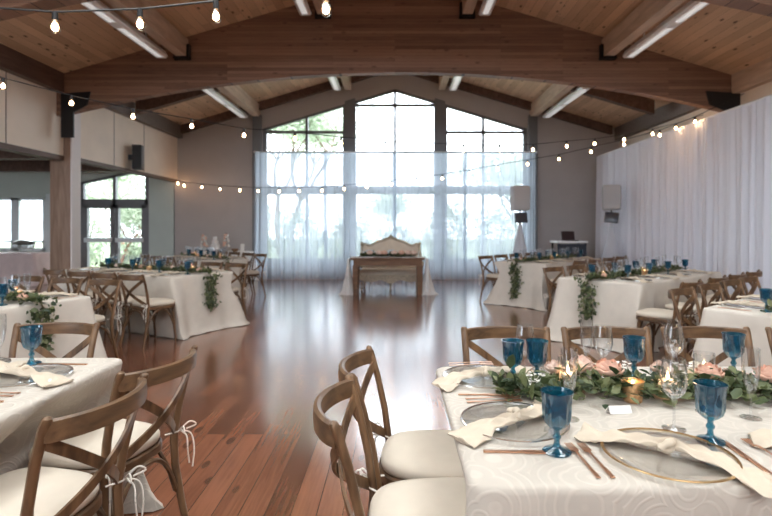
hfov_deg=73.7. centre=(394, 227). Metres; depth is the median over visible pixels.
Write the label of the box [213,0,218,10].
socket
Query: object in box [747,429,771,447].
napkin
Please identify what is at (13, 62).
beam
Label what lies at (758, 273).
chair
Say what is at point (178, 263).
chair
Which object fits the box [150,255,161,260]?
chair
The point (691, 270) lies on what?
napkin
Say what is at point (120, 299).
cushion
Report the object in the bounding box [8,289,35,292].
napkin
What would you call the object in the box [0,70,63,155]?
wall
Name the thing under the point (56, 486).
cushion
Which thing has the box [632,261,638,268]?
goblet
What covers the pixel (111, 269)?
napkin
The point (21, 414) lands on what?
tablecloth
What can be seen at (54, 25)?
string light
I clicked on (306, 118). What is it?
window
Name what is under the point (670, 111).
beam
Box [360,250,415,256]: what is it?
garland
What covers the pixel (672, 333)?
chair
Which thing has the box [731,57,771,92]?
beam
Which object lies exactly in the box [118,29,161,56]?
diffuser
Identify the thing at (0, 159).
ceiling
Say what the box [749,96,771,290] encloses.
curtain
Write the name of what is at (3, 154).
rafter
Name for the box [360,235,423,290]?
settee
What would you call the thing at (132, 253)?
shrub
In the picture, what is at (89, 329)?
chair
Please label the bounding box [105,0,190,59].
purlin
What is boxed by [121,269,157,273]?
napkin
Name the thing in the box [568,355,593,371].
rose
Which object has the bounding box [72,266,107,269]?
napkin
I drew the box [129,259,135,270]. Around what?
goblet
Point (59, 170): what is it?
column
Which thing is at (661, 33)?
diffuser
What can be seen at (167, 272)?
napkin
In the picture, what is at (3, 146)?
trim
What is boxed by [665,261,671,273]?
goblet
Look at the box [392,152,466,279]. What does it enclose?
sheer curtain
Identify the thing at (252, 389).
floor
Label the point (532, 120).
column
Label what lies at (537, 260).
napkin
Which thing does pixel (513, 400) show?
fork
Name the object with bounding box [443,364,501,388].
charger plate
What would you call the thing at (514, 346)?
goblet
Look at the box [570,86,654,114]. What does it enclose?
rafter
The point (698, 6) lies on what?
diffuser
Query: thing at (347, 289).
table runner
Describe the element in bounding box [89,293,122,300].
cushion
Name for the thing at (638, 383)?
votive candle
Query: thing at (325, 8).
string light
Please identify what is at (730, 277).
chair
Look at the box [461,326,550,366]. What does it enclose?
chair
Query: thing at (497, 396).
fork
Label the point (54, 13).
socket
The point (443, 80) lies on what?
purlin
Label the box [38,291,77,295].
napkin
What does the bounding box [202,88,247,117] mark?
ceiling light
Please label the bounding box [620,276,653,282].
napkin
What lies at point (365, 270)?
seat cushion
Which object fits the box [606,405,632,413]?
place card
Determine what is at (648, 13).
purlin
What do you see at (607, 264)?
chair
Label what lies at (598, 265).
chair
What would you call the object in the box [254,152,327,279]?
sheer curtain
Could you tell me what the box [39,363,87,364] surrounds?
knife
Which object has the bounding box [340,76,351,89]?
purlin
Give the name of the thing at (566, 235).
laptop
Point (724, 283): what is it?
chair
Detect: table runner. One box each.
[339,257,372,294]
[402,257,437,295]
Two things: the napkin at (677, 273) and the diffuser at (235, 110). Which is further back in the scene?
the diffuser at (235, 110)
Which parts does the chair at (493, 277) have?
leg, rail, leg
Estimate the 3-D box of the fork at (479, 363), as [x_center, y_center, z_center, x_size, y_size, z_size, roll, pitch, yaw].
[0.338,0.604,2.280,0.195,0.007,0.022,0,0,-3]
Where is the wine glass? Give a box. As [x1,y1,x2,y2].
[660,359,688,426]
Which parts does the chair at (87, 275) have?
rail, leg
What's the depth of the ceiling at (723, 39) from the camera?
8.61 m
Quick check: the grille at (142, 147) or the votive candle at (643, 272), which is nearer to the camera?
the votive candle at (643, 272)
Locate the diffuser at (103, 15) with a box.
[82,2,114,21]
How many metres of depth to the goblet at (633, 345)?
2.06 m
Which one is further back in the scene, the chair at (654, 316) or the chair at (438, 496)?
the chair at (654, 316)
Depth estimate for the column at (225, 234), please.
13.26 m
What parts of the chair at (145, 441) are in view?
seat, leg, rail, leg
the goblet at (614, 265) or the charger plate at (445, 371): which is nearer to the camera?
the charger plate at (445, 371)
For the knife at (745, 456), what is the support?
on the tablecloth at (497, 484)
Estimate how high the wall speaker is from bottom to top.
0.540 m
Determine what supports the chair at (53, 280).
on the floor
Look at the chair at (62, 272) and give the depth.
6.55 m
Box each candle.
[557,355,576,380]
[621,377,644,403]
[641,270,647,274]
[656,361,676,394]
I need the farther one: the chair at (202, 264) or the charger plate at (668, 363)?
the chair at (202, 264)
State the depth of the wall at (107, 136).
11.29 m
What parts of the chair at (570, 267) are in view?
rail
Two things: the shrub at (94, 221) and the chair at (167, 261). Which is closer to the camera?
the chair at (167, 261)
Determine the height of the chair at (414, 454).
0.854 m
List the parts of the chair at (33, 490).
leg, seat, rail, leg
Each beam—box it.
[0,0,771,20]
[0,43,63,91]
[56,0,739,137]
[105,102,182,137]
[615,102,701,139]
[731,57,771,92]
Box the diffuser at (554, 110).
[545,106,563,117]
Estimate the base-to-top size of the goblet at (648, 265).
0.166 m
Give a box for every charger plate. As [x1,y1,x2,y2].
[0,364,73,387]
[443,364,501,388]
[460,401,570,442]
[600,427,742,483]
[650,363,731,372]
[721,303,764,308]
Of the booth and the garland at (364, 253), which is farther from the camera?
the booth
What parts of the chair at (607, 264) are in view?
rail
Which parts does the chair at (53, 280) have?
leg, rail, leg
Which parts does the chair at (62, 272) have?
rail, leg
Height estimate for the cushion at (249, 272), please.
0.060 m
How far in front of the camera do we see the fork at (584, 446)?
1.35 m
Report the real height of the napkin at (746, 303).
0.049 m
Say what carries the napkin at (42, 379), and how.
on the charger plate at (71, 367)
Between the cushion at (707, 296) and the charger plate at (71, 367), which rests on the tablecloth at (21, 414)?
the charger plate at (71, 367)
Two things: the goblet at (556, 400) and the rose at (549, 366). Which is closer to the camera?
the goblet at (556, 400)
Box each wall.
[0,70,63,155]
[0,75,619,265]
[81,108,177,179]
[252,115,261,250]
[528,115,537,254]
[620,81,771,147]
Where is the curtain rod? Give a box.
[254,151,536,152]
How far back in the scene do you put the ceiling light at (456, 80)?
13.16 m
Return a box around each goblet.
[0,284,8,305]
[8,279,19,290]
[20,325,42,364]
[105,258,110,268]
[111,256,116,263]
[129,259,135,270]
[134,257,140,265]
[156,260,162,272]
[184,261,190,274]
[502,338,523,373]
[526,338,548,374]
[540,386,573,457]
[588,265,595,272]
[612,263,618,271]
[622,335,645,375]
[624,265,631,276]
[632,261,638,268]
[645,263,652,273]
[651,259,657,266]
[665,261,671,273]
[682,259,688,271]
[693,379,728,446]
[721,331,745,374]
[759,288,771,312]
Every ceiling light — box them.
[80,0,167,57]
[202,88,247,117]
[293,0,311,15]
[328,77,340,90]
[449,76,462,90]
[478,0,496,15]
[542,87,590,117]
[622,0,709,57]
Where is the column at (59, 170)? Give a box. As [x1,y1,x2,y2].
[50,138,69,291]
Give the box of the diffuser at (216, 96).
[203,90,225,103]
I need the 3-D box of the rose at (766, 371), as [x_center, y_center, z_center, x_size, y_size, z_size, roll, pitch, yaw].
[1.350,0.527,1.860,0.102,0.061,0.102,0,0,8]
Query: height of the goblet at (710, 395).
0.166 m
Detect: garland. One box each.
[0,290,61,351]
[95,260,222,311]
[180,252,234,270]
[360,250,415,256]
[487,354,771,409]
[507,253,576,298]
[573,263,688,322]
[760,299,771,312]
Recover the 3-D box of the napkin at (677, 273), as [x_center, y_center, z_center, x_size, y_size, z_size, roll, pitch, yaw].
[3.644,0.581,6.649,0.133,0.049,0.481,0,0,10]
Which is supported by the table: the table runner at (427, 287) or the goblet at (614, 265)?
the table runner at (427, 287)
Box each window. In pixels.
[0,198,45,250]
[263,104,344,150]
[355,89,434,150]
[445,104,526,150]
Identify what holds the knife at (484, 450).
on the tablecloth at (497, 484)
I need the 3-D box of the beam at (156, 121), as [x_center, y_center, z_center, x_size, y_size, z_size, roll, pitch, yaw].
[-5.880,-2.625,11.850,0.140,0.341,4.500,0,0,0]
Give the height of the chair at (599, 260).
0.854 m
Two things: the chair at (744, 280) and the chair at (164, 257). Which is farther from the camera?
the chair at (164, 257)
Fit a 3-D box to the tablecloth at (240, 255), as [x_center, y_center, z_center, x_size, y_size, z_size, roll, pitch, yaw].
[-4.446,0.987,13.300,1.828,0.754,1.083,0,0,0]
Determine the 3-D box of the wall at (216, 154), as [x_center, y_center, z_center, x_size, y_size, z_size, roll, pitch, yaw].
[-3.075,-1.570,14.190,18.850,5.880,0.180,0,0,0]
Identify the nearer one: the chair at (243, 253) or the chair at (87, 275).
the chair at (87, 275)
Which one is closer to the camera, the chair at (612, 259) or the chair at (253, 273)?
the chair at (612, 259)
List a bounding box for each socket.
[52,11,57,21]
[137,8,142,18]
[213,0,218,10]
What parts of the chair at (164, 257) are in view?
rail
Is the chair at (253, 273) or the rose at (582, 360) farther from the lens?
the chair at (253, 273)
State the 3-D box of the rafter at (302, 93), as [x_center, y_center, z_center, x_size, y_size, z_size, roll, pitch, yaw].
[-2.950,-3.530,14.029,5.900,1.960,0.138,0,0,0]
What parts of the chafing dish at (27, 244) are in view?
lid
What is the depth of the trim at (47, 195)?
14.07 m
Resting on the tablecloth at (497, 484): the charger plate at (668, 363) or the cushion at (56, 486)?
the charger plate at (668, 363)
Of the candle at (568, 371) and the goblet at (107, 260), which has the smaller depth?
the candle at (568, 371)
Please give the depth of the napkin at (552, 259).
9.38 m
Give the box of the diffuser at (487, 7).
[482,0,493,13]
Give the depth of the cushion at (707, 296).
6.51 m
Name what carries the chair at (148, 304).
on the floor
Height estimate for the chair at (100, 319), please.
0.854 m
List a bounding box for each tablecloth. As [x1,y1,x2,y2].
[0,252,49,286]
[0,292,106,357]
[0,358,163,515]
[54,267,249,339]
[153,255,248,298]
[191,251,258,282]
[436,367,771,515]
[483,257,603,310]
[546,269,723,352]
[690,294,771,366]
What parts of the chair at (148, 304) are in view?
leg, rail, leg, seat, leg, leg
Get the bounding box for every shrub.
[88,198,109,266]
[105,211,141,263]
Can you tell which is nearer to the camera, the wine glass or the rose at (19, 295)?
the wine glass
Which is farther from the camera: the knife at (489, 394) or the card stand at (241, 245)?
the card stand at (241, 245)
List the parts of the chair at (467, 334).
leg, rail, leg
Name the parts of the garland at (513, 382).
stem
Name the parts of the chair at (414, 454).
rail, leg, leg, seat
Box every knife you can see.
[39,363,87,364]
[458,393,520,395]
[483,449,545,453]
[725,441,771,473]
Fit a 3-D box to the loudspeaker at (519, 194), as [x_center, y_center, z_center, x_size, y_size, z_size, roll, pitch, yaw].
[2.940,-0.700,12.096,0.400,0.580,0.348,0,0,-6]
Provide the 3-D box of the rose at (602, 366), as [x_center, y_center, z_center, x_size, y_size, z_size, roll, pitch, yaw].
[0.800,0.524,1.930,0.112,0.067,0.112,0,0,33]
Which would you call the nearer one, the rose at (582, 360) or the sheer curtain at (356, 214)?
the rose at (582, 360)
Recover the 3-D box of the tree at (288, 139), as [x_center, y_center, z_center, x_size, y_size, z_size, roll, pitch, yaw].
[-7.192,-3.262,28.913,9.967,9.671,6.882,0,0,-25]
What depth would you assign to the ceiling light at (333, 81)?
13.20 m
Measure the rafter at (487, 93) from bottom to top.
1.960 m
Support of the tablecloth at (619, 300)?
on the floor
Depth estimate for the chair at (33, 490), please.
1.61 m
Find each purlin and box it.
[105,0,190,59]
[217,85,259,115]
[312,0,330,18]
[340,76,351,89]
[438,76,449,89]
[459,0,477,18]
[530,84,574,115]
[599,0,684,59]
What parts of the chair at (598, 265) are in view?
rail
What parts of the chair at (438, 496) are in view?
rail, leg, leg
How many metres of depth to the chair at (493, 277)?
9.60 m
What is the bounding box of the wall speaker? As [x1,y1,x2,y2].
[128,144,143,169]
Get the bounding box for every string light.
[0,0,219,30]
[0,77,701,151]
[177,93,743,191]
[322,0,329,13]
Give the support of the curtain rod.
attached to the column at (532, 120)
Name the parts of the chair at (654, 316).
leg, leg, seat, leg, rail, leg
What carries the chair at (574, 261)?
on the floor
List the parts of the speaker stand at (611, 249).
light panel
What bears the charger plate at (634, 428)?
on the tablecloth at (497, 484)
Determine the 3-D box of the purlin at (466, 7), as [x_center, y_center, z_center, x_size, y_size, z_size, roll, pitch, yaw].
[1.280,-3.919,7.610,0.280,0.374,3.180,0,0,0]
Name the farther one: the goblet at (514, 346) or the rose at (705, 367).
the goblet at (514, 346)
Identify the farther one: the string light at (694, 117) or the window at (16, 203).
the window at (16, 203)
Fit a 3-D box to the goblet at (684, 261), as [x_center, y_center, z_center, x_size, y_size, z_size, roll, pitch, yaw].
[4.076,0.526,7.233,0.088,0.166,0.088,0,0,-45]
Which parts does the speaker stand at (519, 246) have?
light panel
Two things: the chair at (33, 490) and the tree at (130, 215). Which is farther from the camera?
the tree at (130, 215)
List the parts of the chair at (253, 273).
seat, leg, rail, leg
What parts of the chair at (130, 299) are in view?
leg, rail, leg, seat, leg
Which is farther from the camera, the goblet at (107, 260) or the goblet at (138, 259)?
the goblet at (138, 259)
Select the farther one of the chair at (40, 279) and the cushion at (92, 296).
the cushion at (92, 296)
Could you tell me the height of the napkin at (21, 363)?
0.049 m
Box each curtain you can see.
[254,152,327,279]
[327,153,392,278]
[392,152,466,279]
[467,153,535,278]
[595,148,623,261]
[620,138,651,268]
[652,122,697,269]
[696,100,762,294]
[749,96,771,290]
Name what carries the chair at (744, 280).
on the floor
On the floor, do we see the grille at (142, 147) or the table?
the table
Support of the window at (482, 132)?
in the wall at (216, 154)
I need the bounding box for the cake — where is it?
[210,237,219,251]
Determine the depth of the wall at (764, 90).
10.61 m
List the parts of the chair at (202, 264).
rail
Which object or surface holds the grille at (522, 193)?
attached to the loudspeaker at (519, 194)
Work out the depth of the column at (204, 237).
13.27 m
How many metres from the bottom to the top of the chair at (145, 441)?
0.854 m
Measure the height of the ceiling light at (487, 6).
0.356 m
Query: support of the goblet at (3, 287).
on the tablecloth at (79, 309)
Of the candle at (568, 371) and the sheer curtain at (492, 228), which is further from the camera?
the sheer curtain at (492, 228)
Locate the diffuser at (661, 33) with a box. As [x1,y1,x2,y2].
[628,29,671,56]
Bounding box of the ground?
[0,242,141,266]
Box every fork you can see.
[448,361,491,363]
[449,363,493,365]
[465,396,519,398]
[466,399,521,402]
[564,442,600,477]
[577,443,615,477]
[741,438,771,454]
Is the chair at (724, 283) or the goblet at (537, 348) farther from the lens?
the chair at (724, 283)
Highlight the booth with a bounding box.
[550,240,587,256]
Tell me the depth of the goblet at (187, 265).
6.75 m
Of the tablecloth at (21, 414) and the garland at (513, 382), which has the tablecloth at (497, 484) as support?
the garland at (513, 382)
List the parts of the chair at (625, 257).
rail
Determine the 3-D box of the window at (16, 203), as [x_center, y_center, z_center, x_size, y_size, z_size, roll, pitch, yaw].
[-10.545,-0.105,14.170,2.010,1.470,0.120,0,0,0]
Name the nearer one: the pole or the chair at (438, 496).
the chair at (438, 496)
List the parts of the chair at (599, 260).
rail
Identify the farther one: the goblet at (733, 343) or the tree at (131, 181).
the tree at (131, 181)
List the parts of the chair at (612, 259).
rail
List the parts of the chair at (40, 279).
rail, leg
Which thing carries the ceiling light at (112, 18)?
hanging from the ceiling at (723, 39)
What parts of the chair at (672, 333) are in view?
leg, rail, leg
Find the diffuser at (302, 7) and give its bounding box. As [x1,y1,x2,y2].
[296,0,307,13]
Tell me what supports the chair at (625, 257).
on the floor
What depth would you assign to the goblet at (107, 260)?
7.53 m
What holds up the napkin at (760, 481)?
on the charger plate at (634, 428)
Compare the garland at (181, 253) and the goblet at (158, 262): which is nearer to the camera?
the goblet at (158, 262)
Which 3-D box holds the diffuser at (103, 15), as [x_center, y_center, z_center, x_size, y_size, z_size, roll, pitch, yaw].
[-4.070,-2.957,6.770,0.110,0.007,1.260,0,0,0]
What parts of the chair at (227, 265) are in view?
rail, leg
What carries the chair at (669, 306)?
on the floor
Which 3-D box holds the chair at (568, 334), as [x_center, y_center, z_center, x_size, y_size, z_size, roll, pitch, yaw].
[1.109,0.946,2.497,0.536,0.854,0.606,0,0,0]
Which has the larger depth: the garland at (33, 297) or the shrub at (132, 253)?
the shrub at (132, 253)
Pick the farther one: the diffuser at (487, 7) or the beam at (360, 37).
the beam at (360, 37)
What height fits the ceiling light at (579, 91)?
0.356 m
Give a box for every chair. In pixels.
[0,372,148,515]
[8,322,99,357]
[13,275,44,292]
[28,345,197,515]
[43,268,97,312]
[47,277,83,294]
[67,269,122,329]
[84,278,122,358]
[91,271,148,344]
[117,273,176,349]
[139,254,152,264]
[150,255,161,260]
[153,259,173,265]
[163,256,175,265]
[176,260,197,266]
[200,261,222,269]
[224,262,248,320]
[228,251,239,255]
[240,252,253,293]
[240,253,266,296]
[313,375,465,515]
[338,345,463,491]
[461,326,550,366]
[478,255,498,300]
[494,254,507,272]
[509,253,521,258]
[542,266,565,326]
[548,259,586,308]
[561,326,652,366]
[566,264,586,275]
[586,258,601,271]
[586,263,605,273]
[600,256,614,269]
[605,261,623,269]
[615,255,627,268]
[636,279,703,361]
[660,326,755,366]
[664,275,728,349]
[668,286,701,366]
[686,272,746,341]
[696,282,724,307]
[706,269,762,299]
[719,278,745,300]
[739,275,760,295]
[765,327,771,354]
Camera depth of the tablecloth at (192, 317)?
6.68 m
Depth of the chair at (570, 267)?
7.33 m
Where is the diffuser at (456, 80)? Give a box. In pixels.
[451,76,460,89]
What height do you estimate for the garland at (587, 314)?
0.636 m
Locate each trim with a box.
[0,142,63,160]
[46,194,49,251]
[70,113,80,268]
[81,158,176,181]
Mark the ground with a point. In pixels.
(38, 244)
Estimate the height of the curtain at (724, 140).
3.258 m
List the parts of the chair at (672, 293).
leg, rail, seat, leg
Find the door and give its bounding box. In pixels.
[81,173,148,267]
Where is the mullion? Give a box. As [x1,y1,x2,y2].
[435,98,444,150]
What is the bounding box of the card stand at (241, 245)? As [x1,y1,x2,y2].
[240,244,244,251]
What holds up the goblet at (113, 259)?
on the tablecloth at (192, 317)
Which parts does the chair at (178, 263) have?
rail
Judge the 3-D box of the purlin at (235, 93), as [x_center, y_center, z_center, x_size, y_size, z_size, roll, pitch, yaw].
[-3.780,-3.182,11.760,0.280,0.374,4.680,0,0,0]
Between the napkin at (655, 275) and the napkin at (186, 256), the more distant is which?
the napkin at (186, 256)
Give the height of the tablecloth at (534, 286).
0.754 m
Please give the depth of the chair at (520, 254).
10.61 m
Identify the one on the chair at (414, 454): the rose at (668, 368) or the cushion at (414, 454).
the cushion at (414, 454)
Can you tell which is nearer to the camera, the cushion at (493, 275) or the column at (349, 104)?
the cushion at (493, 275)
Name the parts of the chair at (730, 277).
rail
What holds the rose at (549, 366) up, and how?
attached to the garland at (513, 382)
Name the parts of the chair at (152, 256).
rail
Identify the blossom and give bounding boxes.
[526,371,545,384]
[672,362,691,377]
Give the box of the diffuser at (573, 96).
[564,90,586,103]
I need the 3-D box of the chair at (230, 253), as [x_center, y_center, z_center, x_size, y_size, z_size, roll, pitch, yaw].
[-3.661,0.946,11.130,0.536,0.854,0.606,0,0,45]
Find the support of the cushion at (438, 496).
on the chair at (438, 496)
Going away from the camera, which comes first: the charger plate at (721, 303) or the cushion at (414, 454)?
the cushion at (414, 454)
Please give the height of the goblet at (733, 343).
0.166 m
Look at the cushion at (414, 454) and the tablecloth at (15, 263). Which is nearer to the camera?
the cushion at (414, 454)
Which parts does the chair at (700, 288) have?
leg, rail, leg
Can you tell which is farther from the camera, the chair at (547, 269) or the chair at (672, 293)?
the chair at (547, 269)
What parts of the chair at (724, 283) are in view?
leg, rail, leg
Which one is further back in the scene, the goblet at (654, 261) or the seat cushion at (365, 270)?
the seat cushion at (365, 270)
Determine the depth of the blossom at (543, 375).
1.86 m
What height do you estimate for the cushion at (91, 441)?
0.060 m
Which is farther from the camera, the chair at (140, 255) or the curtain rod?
the curtain rod
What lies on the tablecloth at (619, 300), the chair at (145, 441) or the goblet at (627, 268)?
the goblet at (627, 268)
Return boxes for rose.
[17,293,28,299]
[544,359,564,372]
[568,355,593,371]
[593,358,624,377]
[650,360,673,373]
[694,362,724,379]
[752,364,771,382]
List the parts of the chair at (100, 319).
leg, rail, leg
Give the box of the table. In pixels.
[350,256,424,294]
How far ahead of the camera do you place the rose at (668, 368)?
1.95 m
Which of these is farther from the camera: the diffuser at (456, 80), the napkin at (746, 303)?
the diffuser at (456, 80)
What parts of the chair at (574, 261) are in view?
rail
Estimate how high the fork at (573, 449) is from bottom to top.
0.007 m
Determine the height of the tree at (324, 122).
7.670 m
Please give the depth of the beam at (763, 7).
5.91 m
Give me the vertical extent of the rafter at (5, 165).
0.280 m
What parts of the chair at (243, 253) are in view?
leg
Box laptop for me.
[561,231,578,240]
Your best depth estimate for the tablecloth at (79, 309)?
4.31 m
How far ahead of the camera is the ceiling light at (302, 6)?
8.64 m
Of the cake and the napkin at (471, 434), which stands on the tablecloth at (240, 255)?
the cake
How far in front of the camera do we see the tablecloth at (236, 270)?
9.97 m
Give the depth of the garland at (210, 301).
6.86 m
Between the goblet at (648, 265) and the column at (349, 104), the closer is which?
the goblet at (648, 265)
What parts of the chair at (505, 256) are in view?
rail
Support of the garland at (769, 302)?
on the tablecloth at (705, 349)
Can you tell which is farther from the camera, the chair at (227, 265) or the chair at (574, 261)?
the chair at (574, 261)
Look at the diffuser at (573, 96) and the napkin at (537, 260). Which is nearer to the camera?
the napkin at (537, 260)
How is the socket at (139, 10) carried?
attached to the string light at (54, 25)
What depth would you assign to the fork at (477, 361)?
2.31 m
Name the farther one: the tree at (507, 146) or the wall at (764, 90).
the tree at (507, 146)
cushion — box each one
[0,467,98,515]
[28,419,159,468]
[66,291,92,295]
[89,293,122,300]
[95,314,104,321]
[109,295,145,303]
[132,298,174,306]
[240,270,258,274]
[361,267,415,274]
[369,477,465,515]
[381,430,463,479]
[486,273,498,277]
[636,308,685,319]
[665,302,704,311]
[698,298,725,303]
[706,294,742,299]
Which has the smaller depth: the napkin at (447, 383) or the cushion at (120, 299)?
the napkin at (447, 383)
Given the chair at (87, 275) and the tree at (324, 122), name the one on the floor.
the chair at (87, 275)
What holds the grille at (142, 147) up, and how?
attached to the wall speaker
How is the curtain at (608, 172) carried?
hanging from the pole
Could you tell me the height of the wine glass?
0.214 m
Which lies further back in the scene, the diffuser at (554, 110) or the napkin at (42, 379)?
the diffuser at (554, 110)
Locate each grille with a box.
[141,146,143,168]
[516,187,529,207]
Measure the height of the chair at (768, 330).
0.854 m
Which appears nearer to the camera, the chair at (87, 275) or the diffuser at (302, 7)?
the chair at (87, 275)
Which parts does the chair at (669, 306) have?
leg, rail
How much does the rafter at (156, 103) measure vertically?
0.843 m
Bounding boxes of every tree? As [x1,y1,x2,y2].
[86,174,144,260]
[86,178,144,263]
[268,111,342,150]
[272,103,371,150]
[449,122,521,150]
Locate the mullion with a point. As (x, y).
(439, 104)
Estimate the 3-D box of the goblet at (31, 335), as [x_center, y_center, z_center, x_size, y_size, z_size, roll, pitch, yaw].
[-1.630,0.526,2.310,0.088,0.166,0.088,0,0,34]
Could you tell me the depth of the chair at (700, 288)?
4.89 m
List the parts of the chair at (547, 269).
leg, rail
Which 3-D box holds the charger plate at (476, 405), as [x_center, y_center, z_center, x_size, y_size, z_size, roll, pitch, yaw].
[0.370,0.601,1.600,0.332,0.014,0.332,0,0,-41]
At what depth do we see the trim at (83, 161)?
11.39 m
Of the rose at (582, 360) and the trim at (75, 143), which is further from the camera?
the trim at (75, 143)
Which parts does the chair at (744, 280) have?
leg, rail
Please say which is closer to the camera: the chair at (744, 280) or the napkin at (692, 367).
the napkin at (692, 367)
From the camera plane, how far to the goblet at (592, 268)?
6.16 m
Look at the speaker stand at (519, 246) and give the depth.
12.01 m
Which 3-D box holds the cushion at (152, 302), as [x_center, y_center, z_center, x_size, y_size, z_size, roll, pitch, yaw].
[-2.889,0.881,6.151,0.414,0.060,0.424,0,0,28]
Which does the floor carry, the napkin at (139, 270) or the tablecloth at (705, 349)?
the tablecloth at (705, 349)
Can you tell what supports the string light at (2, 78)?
hanging from the wall at (764, 90)
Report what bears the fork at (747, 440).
on the tablecloth at (497, 484)
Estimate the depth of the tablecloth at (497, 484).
1.33 m
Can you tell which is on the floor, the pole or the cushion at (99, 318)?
the pole
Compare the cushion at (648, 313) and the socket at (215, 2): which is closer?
the socket at (215, 2)
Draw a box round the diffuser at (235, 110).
[226,106,244,117]
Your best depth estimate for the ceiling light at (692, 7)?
7.66 m
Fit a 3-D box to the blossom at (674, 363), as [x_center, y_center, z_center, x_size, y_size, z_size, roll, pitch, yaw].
[1.106,0.560,1.988,0.085,0.072,0.093,0,0,20]
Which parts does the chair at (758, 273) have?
rail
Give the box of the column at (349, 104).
[345,98,354,150]
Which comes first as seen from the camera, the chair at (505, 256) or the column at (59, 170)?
the column at (59, 170)
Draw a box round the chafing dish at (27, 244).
[11,240,35,252]
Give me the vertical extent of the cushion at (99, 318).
0.060 m
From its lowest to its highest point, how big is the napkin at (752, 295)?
0.049 m
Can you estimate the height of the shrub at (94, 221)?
2.615 m
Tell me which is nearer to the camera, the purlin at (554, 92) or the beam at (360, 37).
the beam at (360, 37)
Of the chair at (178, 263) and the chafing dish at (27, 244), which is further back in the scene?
the chafing dish at (27, 244)
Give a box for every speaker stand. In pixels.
[512,211,527,258]
[602,210,620,270]
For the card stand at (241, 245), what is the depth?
13.26 m
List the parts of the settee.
seat rail, backrest, frame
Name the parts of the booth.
panel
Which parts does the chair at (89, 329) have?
leg, rail, leg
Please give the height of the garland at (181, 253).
0.462 m
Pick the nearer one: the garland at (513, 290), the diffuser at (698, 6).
the diffuser at (698, 6)
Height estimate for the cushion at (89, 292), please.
0.060 m
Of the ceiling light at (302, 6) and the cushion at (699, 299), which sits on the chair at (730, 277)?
the cushion at (699, 299)
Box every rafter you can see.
[0,150,41,158]
[0,160,117,171]
[135,88,219,114]
[181,75,377,133]
[412,75,612,134]
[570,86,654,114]
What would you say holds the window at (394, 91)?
in the wall at (216, 154)
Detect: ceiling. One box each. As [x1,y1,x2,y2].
[0,0,771,127]
[0,159,46,159]
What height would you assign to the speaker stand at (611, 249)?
1.770 m
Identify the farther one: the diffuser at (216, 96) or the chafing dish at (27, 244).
the chafing dish at (27, 244)
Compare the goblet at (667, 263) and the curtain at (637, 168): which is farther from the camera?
the curtain at (637, 168)
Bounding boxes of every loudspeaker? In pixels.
[510,185,529,210]
[602,185,620,209]
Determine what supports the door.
in the wall at (216, 154)
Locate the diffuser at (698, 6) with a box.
[675,2,707,21]
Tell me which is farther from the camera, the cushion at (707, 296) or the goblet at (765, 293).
the cushion at (707, 296)
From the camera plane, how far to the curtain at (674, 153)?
10.02 m
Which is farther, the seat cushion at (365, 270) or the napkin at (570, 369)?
the seat cushion at (365, 270)
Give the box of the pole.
[598,94,771,156]
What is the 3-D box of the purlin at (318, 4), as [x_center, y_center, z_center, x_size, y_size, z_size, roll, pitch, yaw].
[-1.280,-3.919,7.610,0.280,0.374,3.180,0,0,0]
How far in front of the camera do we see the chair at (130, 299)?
6.14 m
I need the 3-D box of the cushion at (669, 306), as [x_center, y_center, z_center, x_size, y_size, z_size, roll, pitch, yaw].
[3.292,0.881,5.783,0.414,0.060,0.424,0,0,-40]
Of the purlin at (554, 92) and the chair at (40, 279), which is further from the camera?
the purlin at (554, 92)
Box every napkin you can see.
[0,360,26,366]
[0,363,73,386]
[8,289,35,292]
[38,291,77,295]
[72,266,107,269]
[95,268,130,271]
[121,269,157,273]
[150,271,185,275]
[176,256,198,258]
[432,365,533,391]
[447,397,541,447]
[533,260,554,262]
[541,363,595,380]
[547,259,572,261]
[574,422,771,497]
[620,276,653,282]
[639,274,680,278]
[669,271,689,276]
[672,361,721,381]
[678,269,714,273]
[710,300,769,306]
[736,294,759,297]
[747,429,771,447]
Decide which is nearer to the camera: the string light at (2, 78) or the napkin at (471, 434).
the napkin at (471, 434)
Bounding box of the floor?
[8,279,692,515]
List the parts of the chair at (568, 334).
leg, rail, leg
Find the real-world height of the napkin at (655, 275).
0.049 m
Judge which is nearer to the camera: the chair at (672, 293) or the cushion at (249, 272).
the chair at (672, 293)

